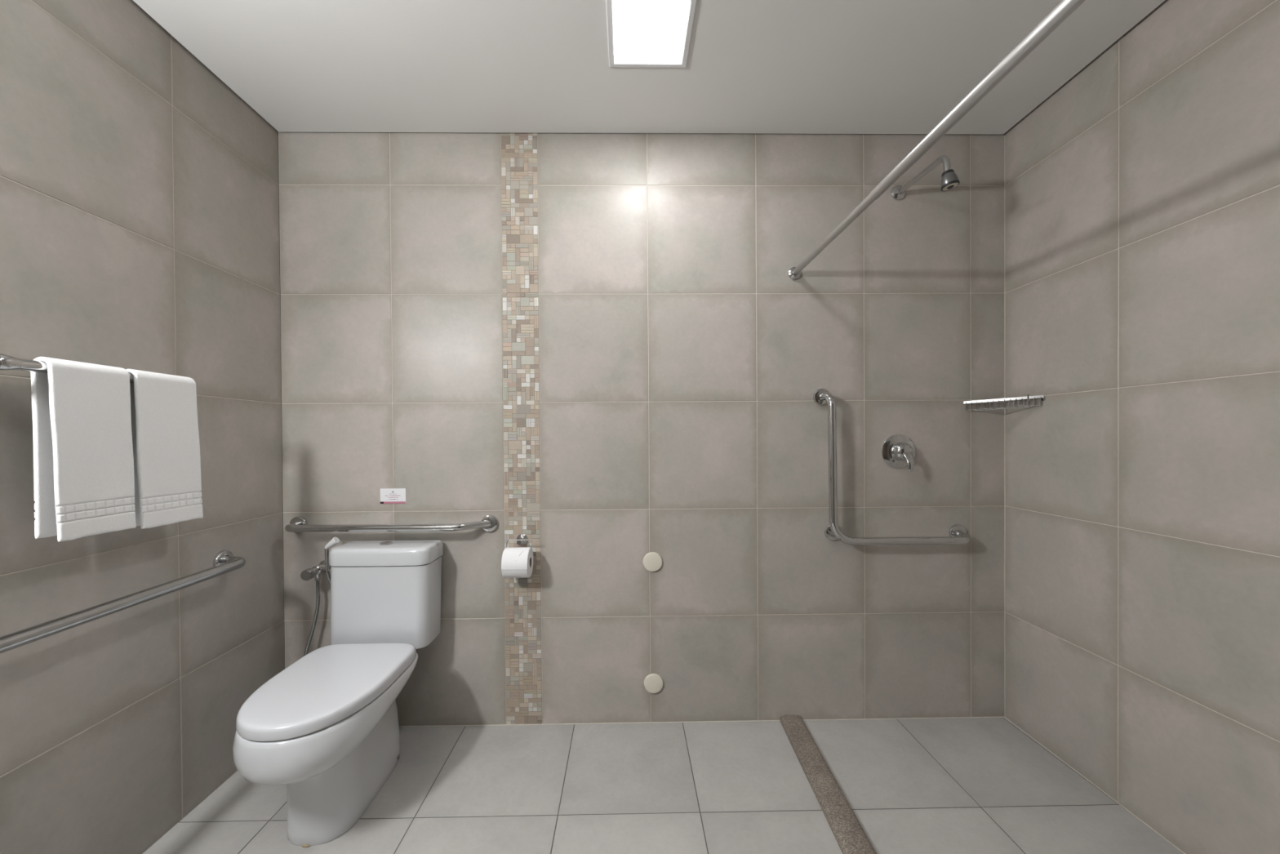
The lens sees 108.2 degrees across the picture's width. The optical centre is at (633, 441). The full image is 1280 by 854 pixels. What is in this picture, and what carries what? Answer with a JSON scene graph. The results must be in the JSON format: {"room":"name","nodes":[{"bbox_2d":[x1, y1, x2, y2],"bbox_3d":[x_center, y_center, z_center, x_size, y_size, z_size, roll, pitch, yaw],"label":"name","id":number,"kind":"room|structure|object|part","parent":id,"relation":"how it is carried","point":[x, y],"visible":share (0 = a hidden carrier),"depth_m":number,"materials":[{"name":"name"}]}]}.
{"room":"accessible bathroom","nodes":[
{"label":"accessible bathroom","id":0,"kind":"room"},
{"bbox_2d":[0,0,284,853],"bbox_3d":[-1.435,-0.089,0.490,0.090,2.560,2.800,0,0,-2],"label":"wall","id":1,"kind":"structure","parent":0,"point":[140,204],"depth_m":1.30,"materials":[{"name":"tile"}]},
{"bbox_2d":[0,353,133,382],"bbox_3d":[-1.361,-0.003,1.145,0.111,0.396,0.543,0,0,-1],"label":"towel bar","id":2,"kind":"object","parent":1,"relation":"attached to","point":[6,362],"visible":0.33,"depth_m":0.99,"materials":[{"name":"silver metal"}]},
{"bbox_2d":[30,356,136,542],"bbox_3d":[-1.326,0.019,1.123,0.048,0.418,0.182,0,0,-3],"label":"towel","id":3,"kind":"object","parent":2,"relation":"hanging from","point":[84,477],"visible":0.99,"depth_m":1.09,"materials":[{"name":"fabric"}]},
{"bbox_2d":[125,368,203,528],"bbox_3d":[-1.331,0.022,1.312,0.051,0.426,0.191,0,0,-1],"label":"towel","id":4,"kind":"object","parent":2,"relation":"hanging from","point":[165,433],"visible":0.96,"depth_m":1.29,"materials":[{"name":"fabric"}]},
{"bbox_2d":[0,550,245,653],"bbox_3d":[-1.362,0.421,1.185,0.100,0.082,0.912,0,0,-2],"label":"grab bar","id":5,"kind":"object","parent":1,"relation":"attached to","point":[224,562],"visible":1,"depth_m":1.18,"materials":[{"name":"metal"}]},
{"bbox_2d":[278,132,1004,725],"bbox_3d":[0.056,-0.110,1.958,2.990,2.560,0.090,0,0,-1],"label":"wall","id":6,"kind":"structure","parent":0,"point":[682,363],"depth_m":1.92,"materials":[{"name":"tile"}]},
{"bbox_2d":[300,537,339,656],"bbox_3d":[-1.253,0.694,1.854,0.129,0.623,0.115,-1,1,-35],"label":"bidet sprayer","id":7,"kind":"object","parent":6,"relation":"attached to","point":[324,566],"visible":0.61,"depth_m":1.84,"materials":[{"name":"silver metal"}]},
{"bbox_3d":[-1.267,0.518,1.801,0.042,0.043,0.031,0,0,-1],"label":"knob","id":8,"kind":"part","parent":7,"relation":"part of","materials":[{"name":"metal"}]},
{"bbox_3d":[-1.227,0.473,1.849,0.017,0.092,0.016,0,0,-1],"label":"handle","id":9,"kind":"part","parent":7,"relation":"part of","materials":[{"name":"silver metal"}]},
{"bbox_2d":[284,514,497,533],"bbox_3d":[-0.981,0.340,1.856,0.846,0.071,0.104,0,0,-1],"label":"grab bar","id":10,"kind":"object","parent":6,"relation":"attached to","point":[299,524],"visible":1,"depth_m":1.81,"materials":[{"name":"silver metal"}]},
{"bbox_3d":[-0.982,0.340,1.856,0.797,0.031,0.104,0,0,-1],"label":"rail","id":11,"kind":"part","parent":10,"relation":"part of","materials":[{"name":"silver metal"}]},
{"bbox_2d":[380,488,405,503],"bbox_3d":[-0.989,0.225,1.899,0.103,0.062,0.002,0,0,-1],"label":"sign card","id":12,"kind":"object","parent":6,"relation":"attached to","point":[388,495],"visible":1,"depth_m":1.90,"materials":[{"name":"white paper"}]},
{"bbox_2d":[505,533,533,547],"bbox_3d":[-0.461,0.433,1.873,0.120,0.102,0.072,0,0,-1],"label":"toilet paper holder","id":13,"kind":"object","parent":6,"relation":"attached to","point":[522,539],"visible":0.8,"depth_m":1.90,"materials":[{"name":"silver metal"}]},
{"bbox_2d":[501,546,533,577],"bbox_3d":[-0.461,0.482,1.839,0.101,0.117,0.119,0,0,-1],"label":"toilet paper roll","id":14,"kind":"object","parent":13,"relation":"hanging from","point":[517,562],"visible":1,"depth_m":1.79,"materials":[{"name":"paper"}]},
{"bbox_3d":[-0.461,0.438,1.844,0.120,0.091,0.014,0,0,-1],"label":"wire arm","id":15,"kind":"part","parent":13,"relation":"part of","materials":[{"name":"silver metal"}]},
{"bbox_2d":[500,132,542,724],"bbox_3d":[-0.463,-0.107,1.905,0.150,2.560,0.003,0,0,-1],"label":"mosaic tile strip","id":16,"kind":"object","parent":6,"relation":"attached to","point":[519,151],"depth_m":1.90,"materials":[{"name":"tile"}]},
{"bbox_2d":[643,551,662,571],"bbox_3d":[0.078,0.499,1.911,0.081,0.081,0.014,0,0,-1],"label":"plate","id":17,"kind":"object","parent":6,"relation":"attached to","point":[652,561],"visible":1,"depth_m":1.91,"materials":[{"name":"beige plastic"}]},
{"bbox_2d":[644,673,662,693],"bbox_3d":[0.081,1.004,1.915,0.081,0.081,0.014,0,0,-1],"label":"plate","id":18,"kind":"object","parent":6,"relation":"attached to","point":[653,682],"visible":1,"depth_m":1.91,"materials":[{"name":"beige plastic"}]},
{"bbox_2d":[399,716,1004,727],"bbox_3d":[0.065,1.168,1.921,2.990,0.003,0.003,0,0,-1],"label":"baseboard","id":19,"kind":"structure","parent":6,"relation":"attached to","point":[956,717],"depth_m":1.92,"materials":[{"name":"tile"}]},
{"bbox_2d":[813,388,969,545],"bbox_3d":[1.065,0.100,1.883,0.639,0.639,0.094,0,0,-1],"label":"grab bar","id":20,"kind":"object","parent":6,"relation":"attached to","point":[957,533],"visible":1,"depth_m":1.84,"materials":[{"name":"silver metal"}]},
{"bbox_2d":[881,434,915,471],"bbox_3d":[1.102,0.047,1.884,0.142,0.151,0.091,0,0,-1],"label":"shower mixer","id":21,"kind":"object","parent":6,"relation":"attached to","point":[898,451],"visible":1,"depth_m":1.92,"materials":[{"name":"silver metal"}]},
{"bbox_3d":[1.102,0.043,1.892,0.077,0.077,0.048,0,0,-1],"label":"knob","id":22,"kind":"part","parent":21,"relation":"part of","materials":[{"name":"silver metal"}]},
{"bbox_3d":[1.105,0.078,1.867,0.038,0.090,0.055,0,0,-1],"label":"lever","id":23,"kind":"part","parent":21,"relation":"part of","materials":[{"name":"silver metal"}]},
{"bbox_2d":[890,155,959,199],"bbox_3d":[1.103,-0.975,1.761,0.061,0.169,0.324,0,0,-3],"label":"shower","id":24,"kind":"object","parent":6,"relation":"attached to","point":[949,180],"visible":1,"depth_m":1.65,"materials":[{"name":"silver metal"}]},
{"bbox_3d":[1.100,-0.989,1.768,0.025,0.097,0.298,0,0,-1],"label":"arm","id":25,"kind":"part","parent":24,"relation":"part of","materials":[{"name":"silver metal"}]},
{"bbox_3d":[1.113,-0.897,1.628,0.048,0.011,0.048,0,0,-1],"label":"plate","id":26,"kind":"part","parent":24,"relation":"part of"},
{"bbox_2d":[787,0,1085,279],"bbox_3d":[0.685,-0.683,0.543,0.052,0.052,2.750,0,0,-1],"label":"shower curtain rod","id":27,"kind":"object","parent":6,"relation":"attached to","point":[1063,9],"visible":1,"depth_m":0.94,"materials":[{"name":"metal"}]},
{"bbox_2d":[133,0,1164,133],"bbox_3d":[0.067,-1.257,0.530,2.969,0.012,2.732,0,0,-1],"label":"ceiling","id":28,"kind":"structure","parent":0,"point":[516,66],"depth_m":1.54,"materials":[{"name":"paint"}]},
{"bbox_2d":[605,0,697,67],"bbox_3d":[0.048,-1.254,1.424,0.260,0.008,0.260,0,0,-1],"label":"recessed light","id":29,"kind":"object","parent":28,"relation":"in","point":[655,33],"visible":1,"depth_m":1.42,"materials":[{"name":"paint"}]},
{"bbox_2d":[142,717,1183,853],"bbox_3d":[0.087,1.226,0.499,3.150,0.090,2.850,0,0,-1],"label":"floor","id":30,"kind":"structure","parent":0,"point":[979,785],"depth_m":1.52,"materials":[{"name":"tile"}]},
{"bbox_2d":[232,540,443,847],"bbox_3d":[-0.962,0.788,1.543,0.387,0.782,0.699,0,0,-1],"label":"toilet","id":31,"kind":"object","parent":30,"relation":"on","point":[325,727],"visible":1,"depth_m":1.45,"materials":[{"name":"white ceramic"}]},
{"bbox_3d":[-0.959,0.758,1.452,0.376,0.036,0.508,0,0,-1],"label":"lid","id":32,"kind":"part","parent":31,"relation":"part of","materials":[{"name":"white plastic"}]},
{"bbox_3d":[-0.966,0.433,1.807,0.381,0.064,0.166,0,0,-1],"label":"tank lid","id":33,"kind":"part","parent":31,"relation":"part of","materials":[{"name":"white ceramic"}]},
{"bbox_3d":[-0.970,0.625,1.809,0.382,0.321,0.158,0,0,-1],"label":"tank","id":34,"kind":"part","parent":31,"relation":"part of","materials":[{"name":"white ceramic"}]},
{"bbox_2d":[779,715,876,853],"bbox_3d":[0.618,1.165,0.559,0.091,0.024,2.751,0,0,2],"label":"shower threshold","id":35,"kind":"object","parent":30,"relation":"on","point":[850,835],"visible":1,"depth_m":1.52,"materials":[{"name":"stone"}]},
{"bbox_2d":[1004,0,1279,853],"bbox_3d":[1.587,-0.109,0.535,0.090,2.560,2.800,0,0,0],"label":"wall","id":36,"kind":"structure","parent":0,"point":[1142,194],"depth_m":1.37,"materials":[{"name":"tile"}]},
{"bbox_2d":[963,394,1045,410],"bbox_3d":[1.462,-0.153,1.838,0.176,0.053,0.192,0,0,-1],"label":"basket","id":37,"kind":"object","parent":36,"relation":"attached to","point":[1028,397],"visible":1,"depth_m":1.85,"materials":[{"name":"metal"}]},
{"bbox_3d":[1.459,-0.165,1.836,0.003,0.018,0.252,-1,1,-43],"label":"rail","id":38,"kind":"part","parent":37,"relation":"part of","materials":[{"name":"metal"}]},
{"bbox_3d":[1.462,-0.165,1.838,0.175,0.014,0.189,0,0,-1],"label":"rail","id":39,"kind":"part","parent":37,"relation":"part of","materials":[{"name":"silver metal"}]}
]}

